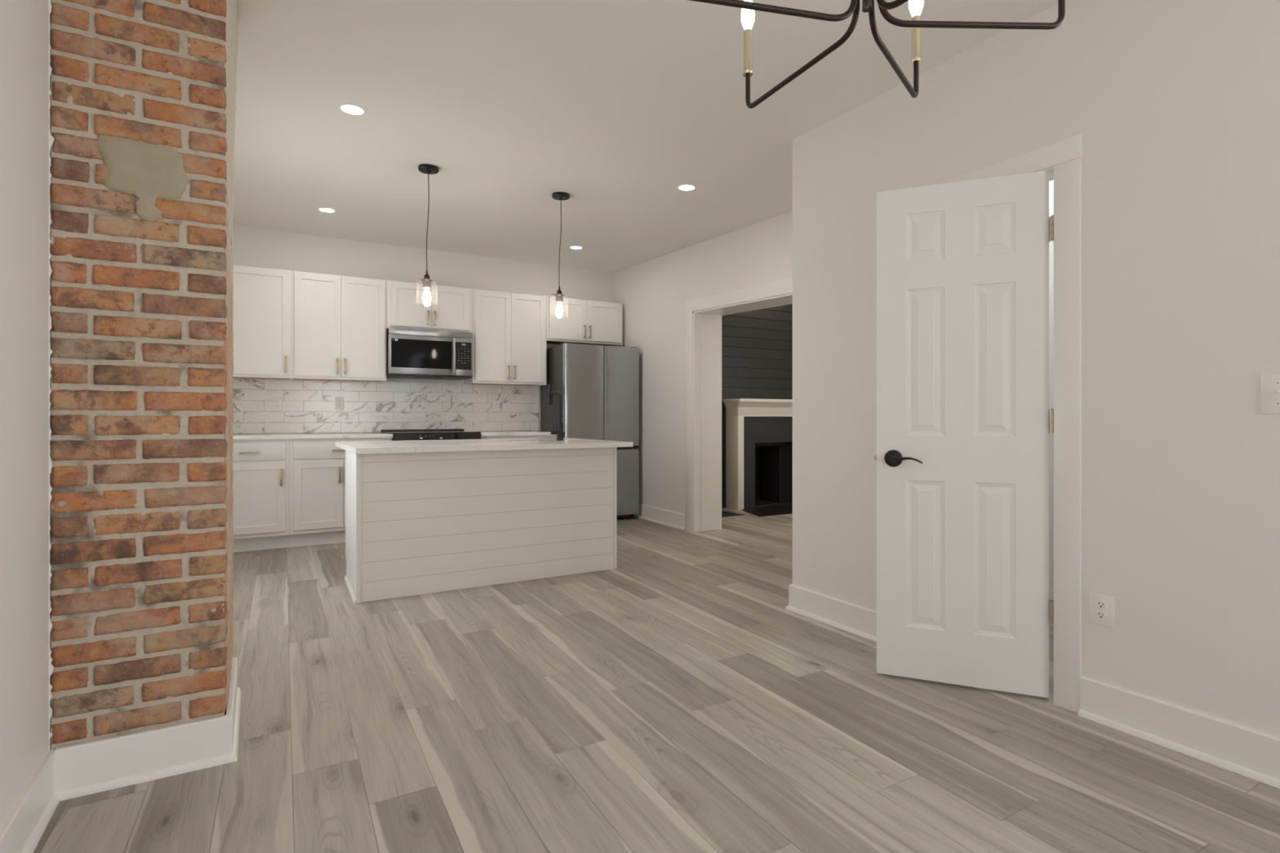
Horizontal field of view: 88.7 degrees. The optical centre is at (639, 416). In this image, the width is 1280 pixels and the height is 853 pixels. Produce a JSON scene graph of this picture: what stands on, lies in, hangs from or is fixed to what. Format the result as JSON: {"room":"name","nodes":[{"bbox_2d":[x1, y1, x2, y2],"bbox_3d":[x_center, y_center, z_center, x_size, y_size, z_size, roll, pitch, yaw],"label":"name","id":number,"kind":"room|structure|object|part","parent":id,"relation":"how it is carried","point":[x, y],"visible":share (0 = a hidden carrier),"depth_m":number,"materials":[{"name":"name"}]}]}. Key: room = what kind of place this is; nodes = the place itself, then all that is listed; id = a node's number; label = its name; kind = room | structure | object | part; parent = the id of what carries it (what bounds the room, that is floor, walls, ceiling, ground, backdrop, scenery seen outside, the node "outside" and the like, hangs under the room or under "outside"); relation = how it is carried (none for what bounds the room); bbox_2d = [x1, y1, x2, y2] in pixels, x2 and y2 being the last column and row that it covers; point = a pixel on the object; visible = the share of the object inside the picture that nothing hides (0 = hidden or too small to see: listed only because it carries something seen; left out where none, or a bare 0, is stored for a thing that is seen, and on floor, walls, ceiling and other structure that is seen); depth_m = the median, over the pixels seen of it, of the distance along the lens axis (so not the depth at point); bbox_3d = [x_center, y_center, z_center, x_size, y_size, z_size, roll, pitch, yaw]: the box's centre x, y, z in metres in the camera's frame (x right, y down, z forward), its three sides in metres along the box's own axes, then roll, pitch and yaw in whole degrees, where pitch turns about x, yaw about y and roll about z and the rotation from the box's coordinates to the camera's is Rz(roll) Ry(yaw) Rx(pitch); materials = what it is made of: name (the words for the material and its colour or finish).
{"room":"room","nodes":[
{"label":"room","id":0,"kind":"room"},
{"bbox_2d":[0,0,54,829],"bbox_3d":[-1.334,-0.296,1.184,0.131,2.720,10.030,0,0,-30],"label":"wall","id":1,"kind":"structure","parent":0,"point":[26,139],"depth_m":1.62,"materials":[{"name":"white paint"}]},
{"bbox_2d":[0,657,241,852],"bbox_3d":[-0.188,0.995,-0.228,0.446,0.138,6.135,0,0,-30],"label":"baseboard","id":2,"kind":"structure","parent":1,"relation":"attached to","point":[91,767],"depth_m":1.89,"materials":[{"name":"white paint"}]},
{"bbox_2d":[232,225,613,434],"bbox_3d":[-1.980,-0.296,6.545,4.420,2.720,0.120,0,0,-30],"label":"wall","id":3,"kind":"structure","parent":0,"point":[252,246],"depth_m":6.34,"materials":[{"name":"white paint"}]},
{"bbox_2d":[232,264,292,380],"bbox_3d":[-3.295,-0.783,5.497,0.652,0.915,0.362,0,0,-30],"label":"upper cabinet","id":4,"kind":"object","parent":3,"relation":"attached to","point":[262,324],"visible":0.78,"depth_m":5.44,"materials":[{"name":"white paint"}]},
{"bbox_3d":[-3.310,-0.334,5.524,0.621,0.008,0.270,0,0,-30],"label":"panel","id":5,"kind":"part","parent":4,"relation":"part of","materials":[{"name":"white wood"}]},
{"bbox_3d":[-2.970,-0.442,5.499,0.012,0.138,0.038,0,0,-30],"label":"handle","id":6,"kind":"part","parent":4,"relation":"part of","materials":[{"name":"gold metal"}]},
{"bbox_2d":[290,270,386,382],"bbox_3d":[-2.686,-0.783,5.852,0.756,0.915,0.362,0,0,-30],"label":"upper cabinet","id":7,"kind":"object","parent":3,"relation":"attached to","point":[339,322],"visible":1,"depth_m":5.72,"materials":[{"name":"white paint"}]},
{"bbox_3d":[-2.776,-0.791,5.645,0.364,0.883,0.020,0,0,-30],"label":"cabinet door","id":8,"kind":"part","parent":7,"relation":"part of","materials":[{"name":"white paint"}]},
{"bbox_3d":[-2.701,-0.334,5.879,0.725,0.008,0.270,0,0,-30],"label":"panel","id":9,"kind":"part","parent":7,"relation":"part of","materials":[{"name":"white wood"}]},
{"bbox_3d":[-2.631,-0.442,5.696,0.012,0.138,0.038,0,0,-30],"label":"handle","id":10,"kind":"part","parent":7,"relation":"part of","materials":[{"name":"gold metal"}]},
{"bbox_3d":[-2.577,-0.442,5.728,0.012,0.138,0.038,0,0,-30],"label":"handle","id":11,"kind":"part","parent":7,"relation":"part of","materials":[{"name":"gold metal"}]},
{"bbox_3d":[-2.461,-0.791,5.830,0.364,0.883,0.020,0,0,-30],"label":"cabinet door","id":12,"kind":"part","parent":7,"relation":"part of","materials":[{"name":"white paint"}]},
{"bbox_2d":[232,377,538,434],"bbox_3d":[-2.413,-0.045,6.215,3.080,0.577,0.012,0,0,-30],"label":"backsplash","id":13,"kind":"structure","parent":3,"relation":"attached to","point":[308,406],"depth_m":6.17,"materials":[{"name":"tile"}]},
{"bbox_2d":[272,397,282,410],"bbox_3d":[-3.185,-0.114,5.752,0.075,0.115,0.008,0,0,-30],"label":"wall outlet","id":14,"kind":"object","parent":13,"relation":"attached to","point":[277,402],"visible":1,"depth_m":5.75,"materials":[{"name":"white plastic"}]},
{"bbox_2d":[335,397,344,409],"bbox_3d":[-2.751,-0.122,6.005,0.075,0.115,0.008,0,0,-30],"label":"wall outlet","id":15,"kind":"object","parent":13,"relation":"attached to","point":[340,402],"visible":1,"depth_m":6.00,"materials":[{"name":"white plastic"}]},
{"bbox_2d":[492,400,499,412],"bbox_3d":[-1.482,-0.108,6.746,0.075,0.115,0.008,0,0,-30],"label":"wall outlet","id":16,"kind":"object","parent":13,"relation":"attached to","point":[495,404],"visible":1,"depth_m":6.74,"materials":[{"name":"white plastic"}]},
{"bbox_2d":[386,280,472,332],"bbox_3d":[-2.020,-1.022,6.241,0.784,0.437,0.362,0,0,-30],"label":"upper cabinet","id":17,"kind":"object","parent":3,"relation":"attached to","point":[450,308],"visible":0.88,"depth_m":6.10,"materials":[{"name":"white paint"}]},
{"bbox_3d":[-2.110,-1.030,6.034,0.362,0.405,0.020,0,0,-30],"label":"cabinet door","id":18,"kind":"part","parent":17,"relation":"part of","materials":[{"name":"white paint"}]},
{"bbox_3d":[-1.965,-0.920,6.086,0.012,0.138,0.038,0,0,-30],"label":"handle","id":19,"kind":"part","parent":17,"relation":"part of","materials":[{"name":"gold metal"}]},
{"bbox_2d":[386,327,472,380],"bbox_3d":[-2.004,-0.581,6.194,0.759,0.444,0.433,0,0,-30],"label":"microwave","id":20,"kind":"object","parent":17,"relation":"attached to","point":[411,353],"visible":0.98,"depth_m":6.04,"materials":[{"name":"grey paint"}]},
{"bbox_3d":[-2.001,-0.566,6.024,0.594,0.354,0.032,0,0,-30],"label":"door","id":21,"kind":"part","parent":20,"relation":"part of","materials":[{"name":"black glass"}]},
{"bbox_3d":[-1.743,-0.569,6.127,0.028,0.335,0.053,0,0,-30],"label":"door handle","id":22,"kind":"part","parent":20,"relation":"part of","materials":[{"name":"silver metal"}]},
{"bbox_3d":[-1.673,-0.576,6.198,0.156,0.259,0.004,0,0,-30],"label":"panel glass","id":23,"kind":"part","parent":20,"relation":"part of","materials":[{"name":"black glass"}]},
{"bbox_3d":[-1.672,-0.566,6.216,0.163,0.354,0.032,0,0,-30],"label":"control panel","id":24,"kind":"part","parent":20,"relation":"part of","materials":[{"name":"silver metal"}]},
{"bbox_3d":[-1.912,-0.920,6.116,0.012,0.138,0.038,0,0,-30],"label":"handle","id":25,"kind":"part","parent":17,"relation":"part of","materials":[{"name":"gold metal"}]},
{"bbox_3d":[-1.796,-1.030,6.218,0.362,0.405,0.020,0,0,-30],"label":"cabinet door","id":26,"kind":"part","parent":17,"relation":"part of","materials":[{"name":"white paint"}]},
{"bbox_2d":[463,288,546,386],"bbox_3d":[-1.351,-0.783,6.632,0.764,0.915,0.362,0,0,-30],"label":"upper cabinet","id":27,"kind":"object","parent":3,"relation":"attached to","point":[509,328],"visible":1,"depth_m":6.50,"materials":[{"name":"white paint"}]},
{"bbox_3d":[-1.440,-0.791,6.426,0.360,0.883,0.020,0,0,-30],"label":"cabinet door","id":28,"kind":"part","parent":27,"relation":"part of","materials":[{"name":"white paint"}]},
{"bbox_3d":[-1.366,-0.334,6.659,0.733,0.008,0.270,0,0,-30],"label":"panel","id":29,"kind":"part","parent":27,"relation":"part of","materials":[{"name":"white wood"}]},
{"bbox_3d":[-1.296,-0.442,6.476,0.012,0.138,0.038,0,0,-30],"label":"handle","id":30,"kind":"part","parent":27,"relation":"part of","materials":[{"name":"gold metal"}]},
{"bbox_3d":[-1.126,-0.791,6.609,0.362,0.883,0.020,0,0,-30],"label":"cabinet door","id":31,"kind":"part","parent":27,"relation":"part of","materials":[{"name":"white paint"}]},
{"bbox_2d":[546,296,622,346],"bbox_3d":[-0.636,-1.012,7.049,0.889,0.459,0.362,0,0,-30],"label":"upper cabinet","id":32,"kind":"object","parent":3,"relation":"attached to","point":[584,322],"visible":0.96,"depth_m":6.92,"materials":[{"name":"white paint"}]},
{"bbox_3d":[-0.752,-1.020,6.827,0.422,0.427,0.020,0,0,-30],"label":"cabinet door","id":33,"kind":"part","parent":32,"relation":"part of","materials":[{"name":"white paint"}]},
{"bbox_3d":[-0.652,-0.790,7.076,0.858,0.008,0.270,0,0,-30],"label":"panel","id":34,"kind":"part","parent":32,"relation":"part of","materials":[{"name":"white wood"}]},
{"bbox_3d":[-0.581,-0.898,6.893,0.012,0.138,0.038,0,0,-30],"label":"handle","id":35,"kind":"part","parent":32,"relation":"part of","materials":[{"name":"gold metal"}]},
{"bbox_3d":[-0.385,-1.020,7.042,0.424,0.427,0.020,0,0,-30],"label":"cabinet door","id":36,"kind":"part","parent":32,"relation":"part of","materials":[{"name":"white paint"}]},
{"bbox_2d":[232,0,1057,272],"bbox_3d":[2.030,-1.652,3.148,7.920,0.248,10.030,0,0,-30],"label":"ceiling","id":37,"kind":"structure","parent":0,"point":[614,106],"depth_m":3.28,"materials":[{"name":"paint"}]},
{"bbox_2d":[317,207,336,212],"bbox_3d":[-2.436,-1.609,5.097,0.132,0.008,0.132,0,0,-26],"label":"recessed light","id":38,"kind":"object","parent":37,"relation":"in","point":[322,209],"visible":1,"depth_m":5.09,"materials":[{"name":"white paint"}]},
{"bbox_2d":[337,102,366,115],"bbox_3d":[-1.451,-1.551,3.304,0.132,0.008,0.132,0,0,-26],"label":"recessed light","id":39,"kind":"object","parent":37,"relation":"in","point":[351,108],"visible":1,"depth_m":3.30,"materials":[{"name":"white paint"}]},
{"bbox_2d":[417,164,439,304],"bbox_3d":[-1.339,-1.139,4.127,0.135,0.865,0.131,0,0,-30],"label":"pendant light","id":40,"kind":"object","parent":37,"relation":"hanging from","point":[428,169],"visible":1,"depth_m":4.11,"materials":[{"name":"black metal"}]},
{"bbox_2d":[421,269,432,288],"bbox_3d":[-1.342,-0.870,4.126,0.064,0.116,0.064,0,0,-30],"label":"socket","id":41,"kind":"object","parent":40,"relation":"attached to","point":[426,281],"depth_m":4.11,"materials":[{"name":"brown metal"}]},
{"bbox_3d":[-1.342,-0.760,4.126,0.049,0.104,0.049,0,0,-30],"label":"light bulb","id":42,"kind":"part","parent":40,"relation":"part of","materials":[{"name":"white glass"}]},
{"bbox_3d":[-1.337,-1.228,4.126,0.020,0.625,0.005,0,0,0],"label":"cord","id":43,"kind":"part","parent":40,"relation":"part of","materials":[{"name":"fabric"}]},
{"bbox_2d":[551,191,569,316],"bbox_3d":[-0.567,-1.139,4.635,0.135,0.866,0.131,0,0,-30],"label":"pendant light","id":44,"kind":"object","parent":37,"relation":"hanging from","point":[561,196],"visible":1,"depth_m":4.62,"materials":[{"name":"black metal"}]},
{"bbox_3d":[-0.570,-0.760,4.635,0.049,0.104,0.049,0,0,-30],"label":"light bulb","id":45,"kind":"part","parent":44,"relation":"part of","materials":[{"name":"white glass"}]},
{"bbox_2d":[555,285,564,302],"bbox_3d":[-0.570,-0.870,4.635,0.064,0.116,0.064,0,0,-30],"label":"socket","id":46,"kind":"object","parent":44,"relation":"attached to","point":[559,297],"depth_m":4.62,"materials":[{"name":"brown metal"}]},
{"bbox_3d":[-0.565,-1.229,4.635,0.020,0.626,0.005,0,0,0],"label":"cord","id":47,"kind":"part","parent":44,"relation":"part of","materials":[{"name":"fabric"}]},
{"bbox_2d":[568,245,582,248],"bbox_3d":[-0.608,-1.611,6.234,0.132,0.008,0.132,0,0,-26],"label":"recessed light","id":48,"kind":"object","parent":37,"relation":"in","point":[571,246],"visible":1,"depth_m":6.23,"materials":[{"name":"white paint"}]},
{"bbox_2d":[676,183,696,191],"bbox_3d":[0.316,-1.553,4.437,0.132,0.008,0.132,0,0,-26],"label":"recessed light","id":49,"kind":"object","parent":37,"relation":"in","point":[686,187],"visible":1,"depth_m":4.43,"materials":[{"name":"white paint"}]},
{"bbox_2d":[688,0,1065,108],"bbox_3d":[0.459,-1.148,1.271,0.696,0.758,0.799,0,0,25],"label":"chandelier","id":50,"kind":"object","parent":37,"relation":"hanging from","point":[915,6],"visible":1,"depth_m":1.31,"materials":[{"name":"brown metal"}]},
{"bbox_3d":[0.272,-1.020,1.649,0.035,0.098,0.035,0,0,-30],"label":"candle bulb","id":51,"kind":"part","parent":50,"relation":"part of","materials":[{"name":"white glass"}]},
{"bbox_3d":[0.241,-0.965,1.242,0.380,0.392,0.012,0,0,-13],"label":"arm","id":52,"kind":"part","parent":50,"relation":"part of","materials":[{"name":"brown metal"}]},
{"bbox_3d":[0.353,-0.965,1.482,0.012,0.392,0.385,0,0,-26],"label":"arm","id":53,"kind":"part","parent":50,"relation":"part of","materials":[{"name":"brown metal"}]},
{"bbox_3d":[0.375,-0.965,1.092,0.012,0.392,0.380,0,0,20],"label":"arm","id":54,"kind":"part","parent":50,"relation":"part of","materials":[{"name":"brown metal"}]},
{"bbox_3d":[0.553,-0.965,1.107,0.012,0.392,0.380,0,0,-30],"label":"arm","id":55,"kind":"part","parent":50,"relation":"part of","materials":[{"name":"brown metal"}]},
{"bbox_3d":[0.568,-0.965,1.453,0.334,0.392,0.150,0,0,-30],"label":"arm","id":56,"kind":"part","parent":50,"relation":"part of","materials":[{"name":"brown metal"}]},
{"bbox_3d":[0.672,-1.020,1.594,0.035,0.098,0.035,0,0,-30],"label":"candle bulb","id":57,"kind":"part","parent":50,"relation":"part of","materials":[{"name":"white glass"}]},
{"bbox_3d":[0.655,-0.965,1.295,0.375,0.392,0.012,0,0,-2],"label":"arm","id":58,"kind":"part","parent":50,"relation":"part of","materials":[{"name":"brown metal"}]},
{"bbox_2d":[33,507,1279,852],"bbox_3d":[2.027,1.114,3.152,7.920,0.100,10.040,0,0,-30],"label":"floor","id":59,"kind":"structure","parent":0,"point":[670,699],"depth_m":2.12,"materials":[{"name":"grey wood"}]},
{"bbox_2d":[50,0,238,749],"bbox_3d":[-1.601,-0.240,2.184,0.437,2.568,0.589,0,0,-30],"label":"brick chimney","id":60,"kind":"object","parent":59,"relation":"on","point":[144,91],"visible":1,"depth_m":1.93,"materials":[{"name":"brick"}]},
{"bbox_2d":[232,439,288,552],"bbox_3d":[-3.229,0.622,5.353,0.620,0.884,0.677,0,0,-30],"label":"base cabinet","id":61,"kind":"object","parent":59,"relation":"on","point":[260,481],"visible":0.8,"depth_m":5.16,"materials":[{"name":"white paint"}]},
{"bbox_3d":[-3.037,0.276,5.095,0.138,0.012,0.038,0,0,-30],"label":"handle","id":62,"kind":"part","parent":61,"relation":"part of","materials":[{"name":"gold metal"}]},
{"bbox_3d":[-3.051,0.272,5.120,0.493,0.140,0.020,0,0,-30],"label":"drawer","id":63,"kind":"part","parent":61,"relation":"part of","materials":[{"name":"white paint"}]},
{"bbox_3d":[-3.051,0.637,5.120,0.493,0.557,0.020,0,0,-30],"label":"cabinet door","id":64,"kind":"part","parent":61,"relation":"part of","materials":[{"name":"white paint"}]},
{"bbox_3d":[-2.850,0.481,5.204,0.012,0.138,0.038,0,0,-30],"label":"handle","id":65,"kind":"part","parent":61,"relation":"part of","materials":[{"name":"gold metal"}]},
{"bbox_2d":[288,437,391,547],"bbox_3d":[-2.623,0.622,5.707,0.783,0.884,0.677,0,0,-30],"label":"base cabinet","id":66,"kind":"object","parent":59,"relation":"on","point":[317,467],"visible":0.56,"depth_m":5.37,"materials":[{"name":"white paint"}]},
{"bbox_2d":[232,432,393,439],"bbox_3d":[-2.891,0.165,5.551,1.405,0.031,0.652,0,0,-30],"label":"countertop","id":67,"kind":"structure","parent":66,"relation":"on","point":[344,435],"depth_m":5.39,"materials":[{"name":"white stone"}]},
{"bbox_3d":[-2.631,0.637,5.365,0.368,0.557,0.020,0,0,-30],"label":"cabinet door","id":68,"kind":"part","parent":66,"relation":"part of","materials":[{"name":"white paint"}]},
{"bbox_3d":[-2.485,0.481,5.417,0.012,0.138,0.038,0,0,-30],"label":"handle","id":69,"kind":"part","parent":66,"relation":"part of","materials":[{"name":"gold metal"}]},
{"bbox_3d":[-2.470,0.272,5.459,0.741,0.140,0.020,0,0,-30],"label":"drawer","id":70,"kind":"part","parent":66,"relation":"part of","materials":[{"name":"white paint"}]},
{"bbox_3d":[-2.309,0.637,5.553,0.368,0.557,0.020,0,0,-30],"label":"cabinet door","id":71,"kind":"part","parent":66,"relation":"part of","materials":[{"name":"white paint"}]},
{"bbox_2d":[381,428,480,440],"bbox_3d":[-1.934,0.593,6.067,0.766,0.943,0.711,0,0,-30],"label":"range","id":72,"kind":"object","parent":59,"relation":"on","point":[458,433],"visible":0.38,"depth_m":5.85,"materials":[{"name":"grey paint"}]},
{"bbox_3d":[-2.095,0.140,6.343,0.766,0.038,0.068,0,0,-30],"label":"vent trim","id":73,"kind":"part","parent":72,"relation":"part of","materials":[{"name":"black plastic"}]},
{"bbox_2d":[382,431,475,434],"bbox_3d":[-1.935,0.142,6.070,0.766,0.010,0.565,0,0,-30],"label":"glass cooktop","id":74,"kind":"object","parent":72,"relation":"in","point":[384,432],"depth_m":5.86,"materials":[{"name":"black glass"}]},
{"bbox_3d":[-1.789,0.200,5.818,0.752,0.128,0.058,0,0,-30],"label":"control panel","id":75,"kind":"part","parent":72,"relation":"part of","materials":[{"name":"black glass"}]},
{"bbox_2d":[344,447,616,603],"bbox_3d":[-1.078,0.634,4.470,1.698,0.860,0.724,0,0,-30],"label":"kitchen island","id":76,"kind":"object","parent":59,"relation":"on","point":[417,523],"visible":0.81,"depth_m":4.10,"materials":[{"name":"white paint"}]},
{"bbox_3d":[-1.783,0.634,4.058,0.020,0.860,0.724,0,0,-29],"label":"panel","id":77,"kind":"part","parent":76,"relation":"part of","materials":[{"name":"white paint"}]},
{"bbox_3d":[-1.601,0.634,3.757,0.010,0.859,0.018,0,0,-30],"label":"corner trim","id":78,"kind":"part","parent":76,"relation":"part of","materials":[{"name":"white paint"}]},
{"bbox_2d":[334,437,633,453],"bbox_3d":[-1.080,0.188,4.493,1.740,0.031,1.120,0,0,-30],"label":"island countertop","id":79,"kind":"structure","parent":76,"relation":"on","point":[455,445],"depth_m":4.11,"materials":[{"name":"white stone"}]},
{"bbox_2d":[546,383,564,440],"bbox_3d":[-0.645,-0.037,4.838,0.094,0.419,0.236,0,0,-30],"label":"kitchen faucet","id":80,"kind":"object","parent":79,"relation":"on","point":[559,431],"visible":1,"depth_m":4.76,"materials":[{"name":"black metal"}]},
{"bbox_3d":[-0.611,0.072,4.752,0.067,0.112,0.037,0,0,-30],"label":"lever","id":81,"kind":"part","parent":80,"relation":"part of","materials":[{"name":"black metal"}]},
{"bbox_3d":[-0.622,-0.068,4.838,0.029,0.240,0.188,0,0,-30],"label":"spout","id":82,"kind":"part","parent":80,"relation":"part of","materials":[{"name":"black metal"}]},
{"bbox_2d":[555,422,564,440],"bbox_3d":[-0.582,0.108,4.769,0.054,0.128,0.054,0,0,-30],"label":"faucet","id":83,"kind":"object","parent":80,"relation":"on","point":[559,431],"depth_m":4.75,"materials":[{"name":"black metal"}]},
{"bbox_3d":[-0.187,0.634,4.583,0.005,0.859,0.018,0,0,-30],"label":"corner trim","id":84,"kind":"part","parent":76,"relation":"part of","materials":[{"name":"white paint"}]},
{"bbox_3d":[-0.352,0.634,4.891,0.020,0.860,0.718,0,0,-30],"label":"panel","id":85,"kind":"part","parent":76,"relation":"part of","materials":[{"name":"white paint"}]},
{"bbox_2d":[480,435,556,439],"bbox_3d":[-1.270,0.622,6.497,0.810,0.884,0.677,0,0,-30],"label":"base cabinet","id":86,"kind":"object","parent":59,"relation":"on","point":[543,436],"visible":0.06,"depth_m":6.23,"materials":[{"name":"white paint"}]},
{"bbox_3d":[-1.123,0.272,6.246,0.780,0.140,0.020,0,0,-30],"label":"drawer","id":87,"kind":"part","parent":86,"relation":"part of","materials":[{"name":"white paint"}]},
{"bbox_2d":[480,431,556,436],"bbox_3d":[-1.271,0.165,6.496,0.810,0.031,0.652,0,0,-30],"label":"countertop","id":88,"kind":"structure","parent":86,"relation":"on","point":[487,433],"depth_m":6.25,"materials":[{"name":"white stone"}]},
{"bbox_2d":[540,342,639,519],"bbox_3d":[-0.533,0.167,6.900,0.837,1.794,0.665,0,0,-30],"label":"refrigerator","id":89,"kind":"object","parent":59,"relation":"on","point":[598,385],"visible":0.66,"depth_m":6.66,"materials":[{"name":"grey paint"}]},
{"bbox_3d":[-0.562,-0.211,6.537,0.422,1.019,0.068,0,0,-30],"label":"door","id":90,"kind":"part","parent":89,"relation":"part of","materials":[{"name":"silver metal"}]},
{"bbox_3d":[-0.197,-0.211,6.750,0.407,1.019,0.068,0,0,-30],"label":"door","id":91,"kind":"part","parent":89,"relation":"part of","materials":[{"name":"silver metal"}]},
{"bbox_3d":[-0.383,0.672,6.642,0.837,0.673,0.068,0,0,-30],"label":"freezer drawer","id":92,"kind":"part","parent":89,"relation":"part of","materials":[{"name":"silver metal"}]},
{"bbox_2d":[721,510,744,517],"bbox_3d":[0.902,1.061,7.182,0.310,0.006,0.375,0,0,-30],"label":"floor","id":93,"kind":"structure","parent":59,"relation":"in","point":[724,513],"depth_m":7.14,"materials":[{"name":"grey"}]},
{"bbox_2d":[722,398,792,516],"bbox_3d":[1.862,0.429,7.915,1.981,1.270,1.048,0,0,-30],"label":"fireplace","id":94,"kind":"object","parent":59,"relation":"on","point":[759,432],"visible":0.53,"depth_m":7.67,"materials":[{"name":"beige paint"}]},
{"bbox_2d":[613,210,792,514],"bbox_3d":[0.836,-0.296,5.797,0.310,2.720,4.010,0,0,-30],"label":"wall","id":95,"kind":"structure","parent":0,"point":[653,294],"depth_m":6.38,"materials":[{"name":"white paint"}]},
{"bbox_2d":[632,504,685,529],"bbox_3d":[0.052,0.994,6.805,0.027,0.140,1.476,0,0,-30],"label":"baseboard","id":96,"kind":"structure","parent":95,"relation":"attached to","point":[673,519],"depth_m":6.51,"materials":[{"name":"white paint"}]},
{"bbox_2d":[684,276,792,532],"bbox_3d":[1.091,-0.009,5.346,0.332,2.145,2.092,0,0,-30],"label":"trim","id":97,"kind":"structure","parent":95,"relation":"attached to","point":[703,326],"depth_m":6.09,"materials":[{"name":"white paint"}]},
{"bbox_2d":[721,303,792,507],"bbox_3d":[1.589,-0.296,8.287,3.500,2.720,0.470,0,0,-30],"label":"wall","id":98,"kind":"structure","parent":0,"point":[757,345],"depth_m":7.91,"materials":[{"name":"black paint"}]},
{"bbox_2d":[792,0,1279,737],"bbox_3d":[2.765,-0.296,1.255,0.939,2.720,6.020,0,0,-30],"label":"wall","id":99,"kind":"structure","parent":0,"point":[1174,104],"depth_m":2.20,"materials":[{"name":"white paint"}]},
{"bbox_2d":[874,170,1053,697],"bbox_3d":[1.251,0.065,2.561,0.636,1.975,0.089,0,0,23],"label":"door","id":100,"kind":"structure","parent":99,"relation":"in","point":[965,420],"depth_m":2.56,"materials":[{"name":"white paint"}]},
{"bbox_3d":[1.024,0.169,2.648,0.069,0.069,0.036,0,0,23],"label":"handle","id":101,"kind":"part","parent":100,"relation":"part of","materials":[{"name":"black metal"}]},
{"bbox_3d":[1.059,0.170,2.608,0.124,0.031,0.024,0,0,23],"label":"lever","id":102,"kind":"part","parent":100,"relation":"part of","materials":[{"name":"black metal"}]},
{"bbox_2d":[933,134,1082,713],"bbox_3d":[1.418,0.027,2.738,0.135,2.074,0.845,0,0,-30],"label":"trim","id":103,"kind":"structure","parent":99,"relation":"attached to","point":[1062,159],"depth_m":2.38,"materials":[{"name":"white paint"}]},
{"bbox_2d":[785,584,1279,788],"bbox_3d":[2.696,0.996,1.317,0.936,0.136,5.897,0,0,-30],"label":"baseboard","id":104,"kind":"structure","parent":99,"relation":"attached to","point":[1242,750],"depth_m":2.14,"materials":[{"name":"white paint"}]},
{"bbox_2d":[1088,591,1115,628],"bbox_3d":[1.613,0.675,2.288,0.008,0.108,0.080,0,0,-30],"label":"wall outlet","id":105,"kind":"object","parent":99,"relation":"attached to","point":[1101,607],"visible":1,"depth_m":2.29,"materials":[{"name":"white plastic"}]},
{"bbox_2d":[1096,600,1106,609],"bbox_3d":[1.611,0.657,2.288,0.002,0.034,0.034,0,0,-30],"label":"socket","id":106,"kind":"object","parent":105,"relation":"attached to","point":[1100,604],"depth_m":2.29,"materials":[{"name":"white plastic"}]},
{"bbox_2d":[1096,610,1106,620],"bbox_3d":[1.611,0.693,2.288,0.002,0.034,0.034,0,0,-30],"label":"socket","id":107,"kind":"object","parent":105,"relation":"attached to","point":[1100,615],"depth_m":2.29,"materials":[{"name":"white plastic"}]},
{"bbox_2d":[1260,373,1279,413],"bbox_3d":[1.840,-0.068,1.891,0.018,0.118,0.076,0,0,-30],"label":"light switch","id":108,"kind":"object","parent":99,"relation":"attached to","point":[1269,382],"visible":1,"depth_m":1.91,"materials":[{"name":"white plastic"}]},
{"bbox_2d":[1048,180,1053,626],"bbox_3d":[1.952,-0.296,2.865,0.919,2.720,2.180,0,0,-30],"label":"wall","id":109,"kind":"structure","parent":0,"point":[1051,182],"depth_m":3.34,"materials":[{"name":"white paint"}]}
]}

